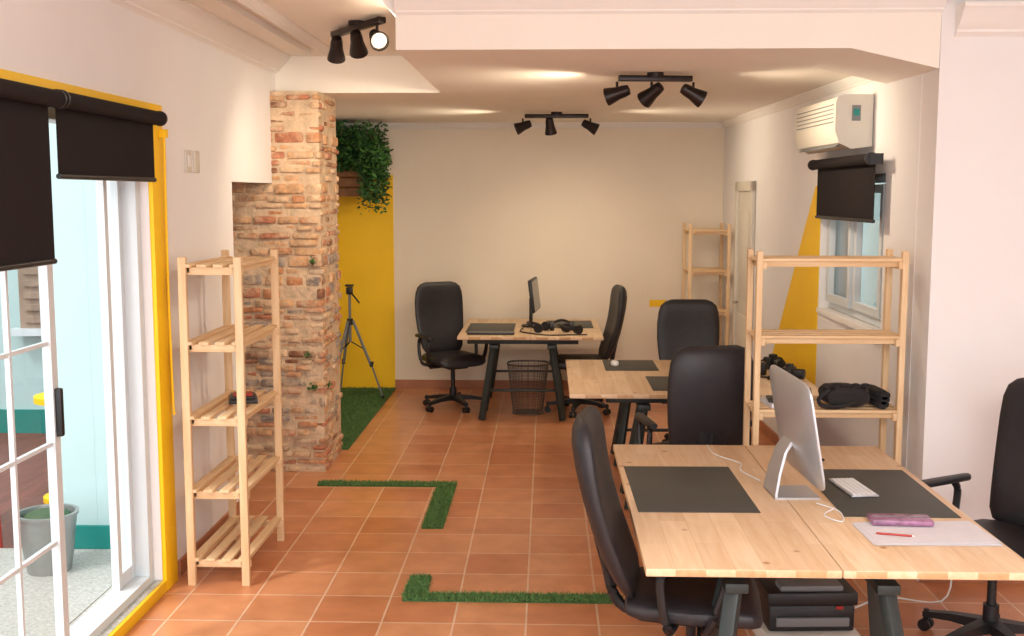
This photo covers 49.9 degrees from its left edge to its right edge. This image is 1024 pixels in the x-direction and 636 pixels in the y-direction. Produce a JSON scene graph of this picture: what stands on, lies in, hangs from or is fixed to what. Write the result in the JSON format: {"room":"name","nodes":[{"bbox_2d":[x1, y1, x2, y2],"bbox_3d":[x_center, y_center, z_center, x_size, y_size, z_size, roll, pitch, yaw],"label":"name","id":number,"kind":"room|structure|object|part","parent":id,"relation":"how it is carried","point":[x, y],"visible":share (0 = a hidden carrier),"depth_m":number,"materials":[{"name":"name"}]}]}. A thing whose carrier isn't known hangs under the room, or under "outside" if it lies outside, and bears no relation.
{"room":"design studio","nodes":[
{"label":"design studio","id":0,"kind":"room"},
{"bbox_2d":[19,503,78,576],"bbox_3d":[-2.442,1.168,5.797,0.316,0.326,0.316,0,6,2],"label":"bucket","id":1,"kind":"object","parent":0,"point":[35,526],"visible":0.72,"depth_m":5.70,"materials":[{"name":"grey plastic"}]},
{"bbox_2d":[0,548,111,635],"bbox_3d":[-2.487,1.396,5.366,0.900,0.030,1.590,0,6,2],"label":"floor","id":2,"kind":"structure","parent":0,"point":[90,575],"depth_m":5.49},
{"bbox_2d":[0,0,274,579],"bbox_3d":[-2.119,0.147,3.266,0.560,2.980,9.520,0,6,2],"label":"wall","id":3,"kind":"structure","parent":0,"point":[215,103],"depth_m":5.82,"materials":[{"name":"white paint"}]},
{"bbox_2d":[0,69,177,635],"bbox_3d":[-1.924,0.367,3.727,0.242,2.440,3.800,0,6,2],"label":"sliding glass door","id":4,"kind":"structure","parent":3,"relation":"in","point":[132,583],"depth_m":5.30,"materials":[{"name":"metal"}]},
{"bbox_2d":[0,78,66,271],"bbox_3d":[-1.742,-0.428,3.234,0.101,0.652,1.850,0,6,2],"label":"roller blind","id":5,"kind":"object","parent":4,"relation":"attached to","point":[26,206],"visible":1,"depth_m":3.91,"materials":[{"name":"fabric"}]},
{"bbox_3d":[-1.814,0.367,3.724,0.022,2.440,3.800,0,6,2],"label":"yellow window frame","id":6,"kind":"part","parent":4,"relation":"part of","materials":[{"name":"yellow metal"}]},
{"bbox_2d":[55,89,167,181],"bbox_3d":[-1.709,-0.758,4.722,0.101,0.337,1.100,0,6,2],"label":"roller blind","id":7,"kind":"object","parent":4,"relation":"attached to","point":[98,139],"visible":0.8,"depth_m":4.63,"materials":[{"name":"fabric"}]},
{"bbox_2d":[158,129,175,414],"bbox_3d":[-1.724,-0.220,5.517,0.037,1.433,0.030,0,6,2],"label":"blind cord","id":8,"kind":"object","parent":4,"relation":"attached to","point":[163,133],"visible":1,"depth_m":5.51,"materials":[{"name":"yellow paint"}]},
{"bbox_2d":[184,149,199,172],"bbox_3d":[-1.742,-0.849,5.965,0.016,0.119,0.257,0,6,2],"label":"light switch","id":9,"kind":"object","parent":3,"relation":"attached to","point":[187,153],"visible":1,"depth_m":5.95,"materials":[{"name":"beige plastic"}]},
{"bbox_2d":[107,0,289,73],"bbox_3d":[-1.783,-1.268,3.096,0.110,0.130,9.520,0,6,2],"label":"trim","id":10,"kind":"structure","parent":3,"relation":"attached to","point":[185,17],"depth_m":6.09,"materials":[{"name":"white paint"}]},
{"bbox_2d":[178,500,239,575],"bbox_3d":[-1.736,1.256,6.388,0.015,0.080,1.180,0,6,2],"label":"baseboard","id":11,"kind":"structure","parent":3,"relation":"attached to","point":[182,562],"depth_m":6.22,"materials":[{"name":"tile"}]},
{"bbox_2d":[188,0,401,55],"bbox_3d":[1.006,-1.579,4.749,6.700,0.120,13.050,0,6,2],"label":"ceiling","id":12,"kind":"structure","parent":0,"point":[318,18],"depth_m":6.16,"materials":[{"name":"white paint"}]},
{"bbox_2d":[217,0,309,54],"bbox_3d":[-1.474,-1.493,4.697,0.034,0.040,5.570,0,6,2],"label":"trim","id":13,"kind":"structure","parent":12,"relation":"attached to","point":[228,3],"depth_m":6.23,"materials":[{"name":"white paint"}]},
{"bbox_2d":[237,0,329,56],"bbox_3d":[-1.326,-1.487,4.693,0.042,0.050,5.570,0,6,2],"label":"trim","id":14,"kind":"structure","parent":12,"relation":"attached to","point":[257,6],"depth_m":6.19,"materials":[{"name":"white paint"}]},
{"bbox_2d":[327,16,388,63],"bbox_3d":[-0.882,-1.585,6.288,0.130,0.208,0.726,-4,7,-30],"label":"track spotlight","id":15,"kind":"object","parent":12,"relation":"attached to","point":[379,41],"visible":1,"depth_m":6.23,"materials":[{"name":"metal"}]},
{"bbox_2d":[336,119,393,214],"bbox_3d":[-1.590,-1.454,10.648,0.896,0.901,1.086,0,6,2],"label":"planter","id":16,"kind":"object","parent":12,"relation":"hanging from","point":[366,163],"visible":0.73,"depth_m":10.53,"materials":[{"name":"brown wood"}]},
{"bbox_2d":[381,0,394,15],"bbox_3d":[-0.583,-1.685,6.636,0.076,0.090,2.320,0,6,2],"label":"trim","id":17,"kind":"structure","parent":12,"relation":"attached to","point":[389,4],"depth_m":5.48,"materials":[{"name":"white paint"}]},
{"bbox_2d":[514,112,599,135],"bbox_3d":[0.392,-1.705,9.669,0.757,0.204,0.134,0,6,2],"label":"track spotlight","id":18,"kind":"object","parent":12,"relation":"attached to","point":[520,127],"visible":1,"depth_m":9.63,"materials":[{"name":"metal"}]},
{"bbox_2d":[603,72,706,107],"bbox_3d":[0.851,-1.355,6.548,0.627,0.204,0.152,-1,6,-5],"label":"track spotlight","id":19,"kind":"object","parent":12,"relation":"attached to","point":[646,97],"visible":1,"depth_m":6.51,"materials":[{"name":"metal"}]},
{"bbox_2d":[394,0,946,14],"bbox_3d":[0.766,-1.547,5.402,2.700,0.090,0.076,0,6,2],"label":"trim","id":20,"kind":"structure","parent":12,"relation":"attached to","point":[402,7],"depth_m":5.41,"materials":[{"name":"white paint"}]},
{"bbox_2d":[336,128,724,379],"bbox_3d":[0.111,-0.759,11.338,4.500,2.980,0.200,0,6,2],"label":"wall","id":21,"kind":"structure","parent":0,"point":[487,212],"depth_m":11.21,"materials":[{"name":"paint"}]},
{"bbox_2d":[337,175,394,387],"bbox_3d":[-1.627,-0.365,11.330,0.830,2.200,0.015,0,6,2],"label":"panel","id":22,"kind":"object","parent":21,"relation":"attached to","point":[366,240],"depth_m":11.32,"materials":[{"name":"yellow paint"}]},
{"bbox_2d":[395,379,568,388],"bbox_3d":[0.457,0.691,11.379,3.340,0.090,0.020,0,6,2],"label":"baseboard","id":23,"kind":"structure","parent":21,"relation":"attached to","point":[424,384],"depth_m":11.40,"materials":[{"name":"ceramic"}]},
{"bbox_2d":[337,122,723,128],"bbox_3d":[0.047,-1.937,11.082,4.180,0.060,0.051,0,6,2],"label":"trim","id":24,"kind":"structure","parent":21,"relation":"attached to","point":[535,125],"depth_m":11.07,"materials":[{"name":"white paint"}]},
{"bbox_2d":[649,300,665,306],"bbox_3d":[1.492,-0.151,11.260,0.170,0.070,0.004,0,6,2],"label":"sticker","id":25,"kind":"object","parent":21,"relation":"attached to","point":[652,303],"visible":0.79,"depth_m":11.26,"materials":[{"name":"yellow paper"}]},
{"bbox_2d":[125,388,1023,635],"bbox_3d":[1.031,1.502,5.094,6.650,0.120,13.050,0,6,2],"label":"floor","id":26,"kind":"structure","parent":0,"point":[518,520],"depth_m":6.25,"materials":[{"name":"tile"}]},
{"bbox_2d":[177,250,284,585],"bbox_3d":[-1.495,0.496,5.943,0.320,1.690,0.770,0,6,2],"label":"shelving unit","id":27,"kind":"object","parent":26,"relation":"on","point":[226,265],"visible":1,"depth_m":5.68,"materials":[{"name":"brown wood"}]},
{"bbox_2d":[228,391,257,404],"bbox_3d":[-1.463,0.431,5.985,0.152,0.036,0.210,-2,7,-15],"label":"notebook","id":28,"kind":"object","parent":27,"relation":"on","point":[251,397],"visible":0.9,"depth_m":5.93,"materials":[{"name":"black paper"}]},
{"bbox_2d":[232,91,342,471],"bbox_3d":[-1.713,-0.267,8.158,0.785,2.726,0.687,0,6,2],"label":"brick column","id":29,"kind":"structure","parent":26,"relation":"on","point":[294,215],"depth_m":7.87,"materials":[{"name":"brown brick"}]},
{"bbox_2d":[304,256,332,390],"bbox_3d":[-1.393,0.038,7.908,0.090,0.979,0.252,4,8,35],"label":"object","id":30,"kind":"structure","parent":29,"relation":"attached to","point":[313,387],"depth_m":7.88,"materials":[{"name":"green plant"}]},
{"bbox_2d":[341,386,395,449],"bbox_3d":[-1.657,0.869,10.055,0.903,0.030,2.796,0,6,2],"label":"mat","id":31,"kind":"object","parent":26,"relation":"on","point":[359,406],"visible":0.35,"depth_m":10.30,"materials":[{"name":"green plant"}]},
{"bbox_2d":[340,284,383,397],"bbox_3d":[-1.488,0.229,10.644,0.495,1.110,0.567,0,6,2],"label":"tripod","id":32,"kind":"object","parent":31,"relation":"on","point":[349,287],"visible":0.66,"depth_m":10.62,"materials":[{"name":"grey plastic"}]},
{"bbox_2d":[317,479,457,528],"bbox_3d":[-0.867,1.194,7.158,1.006,0.030,1.094,0,6,2],"label":"grass strip","id":33,"kind":"object","parent":26,"relation":"on","point":[439,505],"visible":1,"depth_m":7.48,"materials":[{"name":"green plant"}]},
{"bbox_2d":[415,281,487,413],"bbox_3d":[-0.572,0.263,10.347,0.646,1.170,0.704,-3,7,-28],"label":"office chair","id":34,"kind":"object","parent":26,"relation":"on","point":[438,305],"visible":0.89,"depth_m":10.45,"materials":[{"name":"black leather"}]},
{"bbox_2d":[399,572,623,603],"bbox_3d":[0.013,1.370,5.590,1.155,0.030,0.395,0,6,2],"label":"grass strip","id":35,"kind":"object","parent":26,"relation":"on","point":[417,587],"visible":0.97,"depth_m":5.46,"materials":[{"name":"green plant"}]},
{"bbox_2d":[507,360,548,414],"bbox_3d":[0.147,0.642,10.115,0.393,0.473,0.318,0,6,2],"label":"basket","id":36,"kind":"object","parent":26,"relation":"on","point":[518,411],"visible":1,"depth_m":10.05,"materials":[{"name":"black metal"}]},
{"bbox_2d":[457,319,603,420],"bbox_3d":[0.184,0.455,10.480,1.290,0.751,1.565,0,6,2],"label":"desk","id":37,"kind":"object","parent":26,"relation":"on","point":[494,341],"visible":0.84,"depth_m":9.85,"materials":[{"name":"brown wood"}]},
{"bbox_2d":[466,323,515,331],"bbox_3d":[-0.194,0.091,10.336,0.440,0.004,0.700,0,6,2],"label":"desk pad","id":38,"kind":"object","parent":37,"relation":"on","point":[473,326],"depth_m":10.34,"materials":[{"name":"black leather"}]},
{"bbox_2d":[467,331,514,334],"bbox_3d":[-0.189,0.133,9.867,0.420,0.019,0.130,0,6,2],"label":"keyboard","id":39,"kind":"object","parent":37,"relation":"on","point":[468,332],"visible":1,"depth_m":9.81,"materials":[{"name":"black plastic"}]},
{"bbox_2d":[522,277,540,326],"bbox_3d":[0.201,-0.149,10.448,0.220,0.455,0.500,1,6,8],"label":"monitor","id":40,"kind":"object","parent":37,"relation":"on","point":[534,300],"visible":0.79,"depth_m":10.37,"materials":[{"name":"black plastic"}]},
{"bbox_2d":[526,321,549,332],"bbox_3d":[0.226,0.076,10.065,0.194,0.092,0.220,3,7,23],"label":"headphones","id":41,"kind":"object","parent":37,"relation":"on","point":[537,327],"visible":1,"depth_m":10.01,"materials":[{"name":"black plastic"}]},
{"bbox_2d":[520,327,586,335],"bbox_3d":[0.294,0.131,9.925,0.762,0.010,0.284,6,9,41],"label":"cable","id":42,"kind":"object","parent":37,"relation":"on","point":[523,327],"visible":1,"depth_m":9.76,"materials":[{"name":"plastic"}]},
{"bbox_2d":[550,319,573,329],"bbox_3d":[0.462,0.063,10.186,0.220,0.092,0.194,0,6,2],"label":"headphones","id":43,"kind":"object","parent":37,"relation":"on","point":[552,323],"visible":0.93,"depth_m":10.11,"materials":[{"name":"black plastic"}]},
{"bbox_2d":[547,320,592,327],"bbox_3d":[0.555,0.061,10.611,0.440,0.004,0.600,0,6,2],"label":"desk pad","id":44,"kind":"object","parent":37,"relation":"on","point":[585,324],"depth_m":10.66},
{"bbox_2d":[557,323,582,333],"bbox_3d":[0.496,0.096,9.895,0.194,0.092,0.220,-4,8,-34],"label":"headphones","id":45,"kind":"object","parent":37,"relation":"on","point":[565,327],"visible":0.99,"depth_m":9.84,"materials":[{"name":"black plastic"}]},
{"bbox_2d":[544,284,626,417],"bbox_3d":[0.674,0.287,10.137,0.747,1.170,0.621,-1,6,-5],"label":"office chair","id":46,"kind":"object","parent":26,"relation":"on","point":[618,297],"visible":0.7,"depth_m":10.05,"materials":[{"name":"black leather"}]},
{"bbox_2d":[571,406,762,635],"bbox_3d":[0.618,0.950,4.225,0.781,1.170,0.646,1,6,10],"label":"office chair","id":47,"kind":"object","parent":26,"relation":"on","point":[671,602],"visible":0.66,"depth_m":4.05,"materials":[{"name":"black leather"}]},
{"bbox_2d":[657,299,719,442],"bbox_3d":[1.407,0.465,8.549,0.621,1.170,0.704,0,6,0],"label":"office chair","id":48,"kind":"object","parent":26,"relation":"on","point":[681,323],"visible":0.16,"depth_m":8.76,"materials":[{"name":"black leather"}]},
{"bbox_2d":[566,360,818,509],"bbox_3d":[1.196,0.767,7.699,1.620,0.751,1.595,0,6,2],"label":"desk","id":49,"kind":"object","parent":26,"relation":"on","point":[586,378],"visible":0.35,"depth_m":7.33,"materials":[{"name":"brown wood"}]},
{"bbox_2d":[610,360,618,365],"bbox_3d":[0.754,0.328,8.067,0.064,0.030,0.103,0,6,2],"label":"computer mouse","id":50,"kind":"object","parent":49,"relation":"on","point":[614,362],"visible":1,"depth_m":8.03,"materials":[{"name":"white plastic"}]},
{"bbox_2d":[602,360,658,370],"bbox_3d":[0.864,0.347,8.060,0.380,0.004,0.490,0,6,2],"label":"desk pad","id":51,"kind":"object","parent":49,"relation":"on","point":[624,365],"depth_m":7.99,"materials":[{"name":"black leather"}]},
{"bbox_2d":[645,376,667,390],"bbox_3d":[1.044,0.433,7.289,0.270,0.004,0.550,0,6,2],"label":"desk pad","id":52,"kind":"object","parent":49,"relation":"on","point":[657,383],"depth_m":7.31,"materials":[{"name":"black leather"}]},
{"bbox_2d":[753,360,769,377],"bbox_3d":[1.677,0.341,7.619,0.248,0.110,0.249,2,7,16],"label":"camera","id":53,"kind":"object","parent":49,"relation":"on","point":[764,365],"visible":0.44,"depth_m":7.59,"materials":[{"name":"black plastic"}]},
{"bbox_2d":[761,354,785,369],"bbox_3d":[1.878,0.309,7.906,0.248,0.110,0.249,-2,7,-21],"label":"camera","id":54,"kind":"object","parent":49,"relation":"on","point":[773,359],"visible":0.71,"depth_m":7.83,"materials":[{"name":"black plastic"}]},
{"bbox_2d":[767,363,805,379],"bbox_3d":[1.866,0.359,7.458,0.249,0.110,0.248,4,8,34],"label":"camera","id":55,"kind":"object","parent":49,"relation":"on","point":[790,368],"visible":0.61,"depth_m":7.37,"materials":[{"name":"black plastic"}]},
{"bbox_2d":[635,345,753,444],"bbox_3d":[1.072,0.702,6.434,0.646,1.170,0.704,-1,6,-8],"label":"office chair","id":56,"kind":"object","parent":26,"relation":"on","point":[705,394],"visible":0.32,"depth_m":6.08,"materials":[{"name":"black leather"}]},
{"bbox_2d":[682,223,730,344],"bbox_3d":[1.904,-0.070,10.855,0.400,1.720,0.500,0,6,2],"label":"shelving unit","id":57,"kind":"object","parent":26,"relation":"on","point":[691,271],"visible":0.44,"depth_m":10.60,"materials":[{"name":"brown wood"}]},
{"bbox_2d":[751,577,860,635],"bbox_3d":[1.314,1.305,4.972,0.420,0.292,0.370,0,6,-1],"label":"printer","id":58,"kind":"object","parent":26,"relation":"on","point":[790,606],"visible":0.8,"depth_m":4.82,"materials":[{"name":"black plastic"}]},
{"bbox_2d":[613,444,1023,635],"bbox_3d":[1.134,1.106,4.674,1.310,0.751,1.985,0,6,2],"label":"desk","id":59,"kind":"object","parent":26,"relation":"on","point":[788,538],"visible":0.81,"depth_m":3.95,"materials":[{"name":"brown wood"}]},
{"bbox_2d":[624,466,760,512],"bbox_3d":[0.746,0.724,4.694,0.480,0.004,0.730,0,6,1],"label":"desk pad","id":60,"kind":"object","parent":59,"relation":"on","point":[672,489],"depth_m":4.64,"materials":[{"name":"black leather"}]},
{"bbox_2d":[707,445,843,521],"bbox_3d":[1.110,0.702,4.833,0.089,0.012,1.325,-2,7,-14],"label":"cable","id":61,"kind":"object","parent":59,"relation":"on","point":[832,508],"visible":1,"depth_m":4.41,"materials":[{"name":"plastic"}]},
{"bbox_2d":[763,365,824,499],"bbox_3d":[1.171,0.482,4.586,0.185,0.510,0.620,0,6,-1],"label":"desktop computer","id":62,"kind":"object","parent":59,"relation":"on","point":[798,444],"visible":1,"depth_m":4.52,"materials":[{"name":"metal"}]},
{"bbox_2d":[828,478,878,496],"bbox_3d":[1.445,0.717,4.665,0.115,0.012,0.280,0,6,-4],"label":"keyboard","id":63,"kind":"object","parent":59,"relation":"on","point":[852,487],"visible":1,"depth_m":4.64,"materials":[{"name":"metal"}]},
{"bbox_2d":[821,469,960,517],"bbox_3d":[1.529,0.731,4.634,0.450,0.004,0.740,0,6,2],"label":"desk pad","id":64,"kind":"object","parent":59,"relation":"on","point":[899,493],"depth_m":4.54,"materials":[{"name":"black leather"}]},
{"bbox_2d":[897,580,951,602],"label":"cable","id":65,"kind":"object","parent":59,"relation":"hanging from","point":[942,600],"depth_m":5.45,"materials":[{"name":"white plastic"}]},
{"bbox_2d":[851,521,1003,545],"bbox_3d":[1.523,0.794,4.056,0.472,0.007,0.304,0,6,2],"label":"papers","id":66,"kind":"object","parent":59,"relation":"on","point":[943,533],"visible":0.93,"depth_m":4.02,"materials":[{"name":"white paper"}]},
{"bbox_2d":[876,532,913,536],"bbox_3d":[1.400,0.790,4.014,0.134,0.008,0.008,2,7,16],"label":"pen","id":67,"kind":"object","parent":66,"relation":"on","point":[881,533],"visible":1,"depth_m":4.01,"materials":[{"name":"red plastic"}]},
{"bbox_2d":[866,513,933,526],"bbox_3d":[1.470,0.763,4.166,0.230,0.026,0.100,1,6,5],"label":"pencil case","id":68,"kind":"object","parent":66,"relation":"on","point":[883,519],"visible":1,"depth_m":4.13,"materials":[{"name":"fabric"}]},
{"bbox_2d":[743,249,908,464],"bbox_3d":[1.649,0.493,5.872,0.770,1.710,0.300,0,6,2],"label":"shelving unit","id":69,"kind":"object","parent":26,"relation":"on","point":[760,336],"visible":0.62,"depth_m":5.73,"materials":[{"name":"brown wood"}]},
{"bbox_2d":[761,395,773,407],"bbox_3d":[1.464,0.445,5.873,0.227,0.035,0.200,0,6,-4],"label":"paper stack","id":70,"kind":"object","parent":69,"relation":"on","point":[768,400],"visible":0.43,"depth_m":5.86,"materials":[{"name":"white paper"}]},
{"bbox_2d":[816,382,871,408],"bbox_3d":[1.743,0.401,5.846,0.301,0.126,0.264,0,6,2],"label":"backpack","id":71,"kind":"object","parent":69,"relation":"on","point":[840,395],"visible":1,"depth_m":5.74,"materials":[{"name":"fabric"}]},
{"bbox_2d":[869,384,890,408],"bbox_3d":[1.942,0.418,5.854,0.088,0.090,0.240,0,6,2],"label":"jacket","id":72,"kind":"object","parent":69,"relation":"on","point":[879,397],"visible":0.82,"depth_m":5.75,"materials":[{"name":"black fabric"}]},
{"bbox_2d":[906,0,1023,580],"bbox_3d":[3.248,-0.120,5.646,2.265,2.980,0.250,0,6,2],"label":"pier","id":73,"kind":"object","parent":26,"relation":"on","point":[967,345],"depth_m":5.54,"materials":[{"name":"white paint"}]},
{"bbox_2d":[919,579,1023,583],"bbox_3d":[3.096,1.335,5.681,1.960,0.080,0.015,0,6,2],"label":"baseboard","id":74,"kind":"structure","parent":73,"relation":"attached to","point":[920,580],"depth_m":5.70,"materials":[{"name":"ceramic"}]},
{"bbox_2d":[954,1,1023,36],"bbox_3d":[3.124,-1.446,5.312,1.900,0.150,0.128,0,6,2],"label":"trim","id":75,"kind":"structure","parent":73,"relation":"attached to","point":[972,18],"depth_m":5.33,"materials":[{"name":"white paint"}]},
{"bbox_2d":[917,377,1023,635],"bbox_3d":[2.162,0.880,4.846,0.730,1.170,0.646,-3,7,-28],"label":"office chair","id":76,"kind":"object","parent":26,"relation":"on","point":[1006,505],"visible":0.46,"depth_m":5.03,"materials":[{"name":"black leather"}]},
{"bbox_2d":[275,12,941,122],"bbox_3d":[0.068,-1.734,8.286,4.400,0.359,5.648,0,6,2],"label":"ceiling soffit","id":77,"kind":"structure","parent":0,"point":[450,68],"depth_m":6.06,"materials":[{"name":"white paint"}]},
{"bbox_2d":[721,74,921,468],"bbox_3d":[2.225,-0.439,8.488,0.204,2.980,5.408,0,6,0],"label":"wall","id":78,"kind":"structure","parent":0,"point":[764,150],"depth_m":7.62,"materials":[{"name":"white paint"}]},
{"bbox_2d":[732,181,755,355],"bbox_3d":[2.113,-0.185,10.080,0.099,2.120,0.760,0,6,0],"label":"door","id":79,"kind":"structure","parent":78,"relation":"in","point":[745,191],"depth_m":10.12,"materials":[{"name":"beige wood"}]},
{"bbox_2d":[750,412,778,444],"bbox_3d":[2.117,1.084,7.877,0.015,0.090,3.822,0,6,0],"label":"baseboard","id":80,"kind":"structure","parent":78,"relation":"attached to","point":[764,428],"depth_m":9.06,"materials":[{"name":"ceramic"}]},
{"bbox_2d":[721,76,872,127],"bbox_3d":[2.102,-1.657,8.581,0.051,0.060,4.953,0,6,0],"label":"trim","id":81,"kind":"structure","parent":78,"relation":"attached to","point":[850,82],"depth_m":7.97,"materials":[{"name":"white paint"}]},
{"bbox_2d":[795,94,873,153],"bbox_3d":[2.007,-1.204,6.921,0.221,0.316,0.970,0,6,0],"label":"air conditioner","id":82,"kind":"object","parent":78,"relation":"attached to","point":[845,121],"visible":1,"depth_m":6.47,"materials":[{"name":"beige plastic"}]},
{"bbox_2d":[816,174,885,329],"bbox_3d":[2.157,-0.430,6.930,0.130,0.930,1.320,0,6,2],"label":"window","id":83,"kind":"structure","parent":78,"relation":"in","point":[852,305],"depth_m":6.92,"materials":[{"name":"white plastic"}]},
{"bbox_2d":[808,152,883,222],"bbox_3d":[2.044,-0.805,6.841,0.101,0.397,1.380,0,6,2],"label":"roller blind","id":84,"kind":"object","parent":83,"relation":"attached to","point":[845,184],"visible":1,"depth_m":6.71,"materials":[{"name":"fabric"}]},
{"bbox_2d":[854,601,867,608],"label":"cable","id":85,"kind":"object","parent":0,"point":[862,604],"depth_m":5.37,"materials":[{"name":"white plastic"}]},
{"bbox_2d":[861,183,885,306],"bbox_3d":[3.316,-0.183,8.361,0.100,2.500,5.140,0,6,2],"label":"wall","id":86,"kind":"structure","parent":0,"point":[869,276],"depth_m":10.17,"materials":[{"name":"white paint"}]},
{"label":"outside","id":87,"kind":"structure","parent":0,"visible":0},
{"bbox_2d":[0,433,48,547],"bbox_3d":[-4.303,1.419,5.834,4.040,0.120,9.000,0,6,2],"label":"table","id":88,"kind":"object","parent":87,"point":[32,472],"depth_m":7.80,"materials":[{"name":"brown wood"}]},
{"bbox_2d":[0,516,2,547],"bbox_3d":[-3.230,0.877,6.306,0.468,0.856,0.618,-4,8,-32],"label":"garden chair","id":89,"kind":"object","parent":88,"relation":"on","point":[1,541],"visible":1,"depth_m":6.27,"materials":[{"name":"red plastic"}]},
{"bbox_2d":[33,392,48,503],"bbox_3d":[-2.926,0.849,7.236,0.380,0.700,0.380,0,6,2],"label":"garden stool","id":90,"kind":"object","parent":88,"relation":"on","point":[38,399],"visible":0.12,"depth_m":7.13,"materials":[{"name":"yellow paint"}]},
{"bbox_2d":[0,123,110,548],"bbox_3d":[-4.236,-0.584,5.205,4.400,4.000,8.200,0,6,2],"label":"wall","id":91,"kind":"structure","parent":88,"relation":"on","point":[76,283],"depth_m":6.09,"materials":[{"name":"paint"}]},
{"bbox_2d":[11,267,40,335],"bbox_3d":[-3.545,-0.565,9.030,1.180,1.430,0.100,0,6,2],"label":"shutter","id":92,"kind":"object","parent":91,"relation":"in","point":[28,280],"depth_m":9.07,"materials":[{"name":"wood"}]}
]}

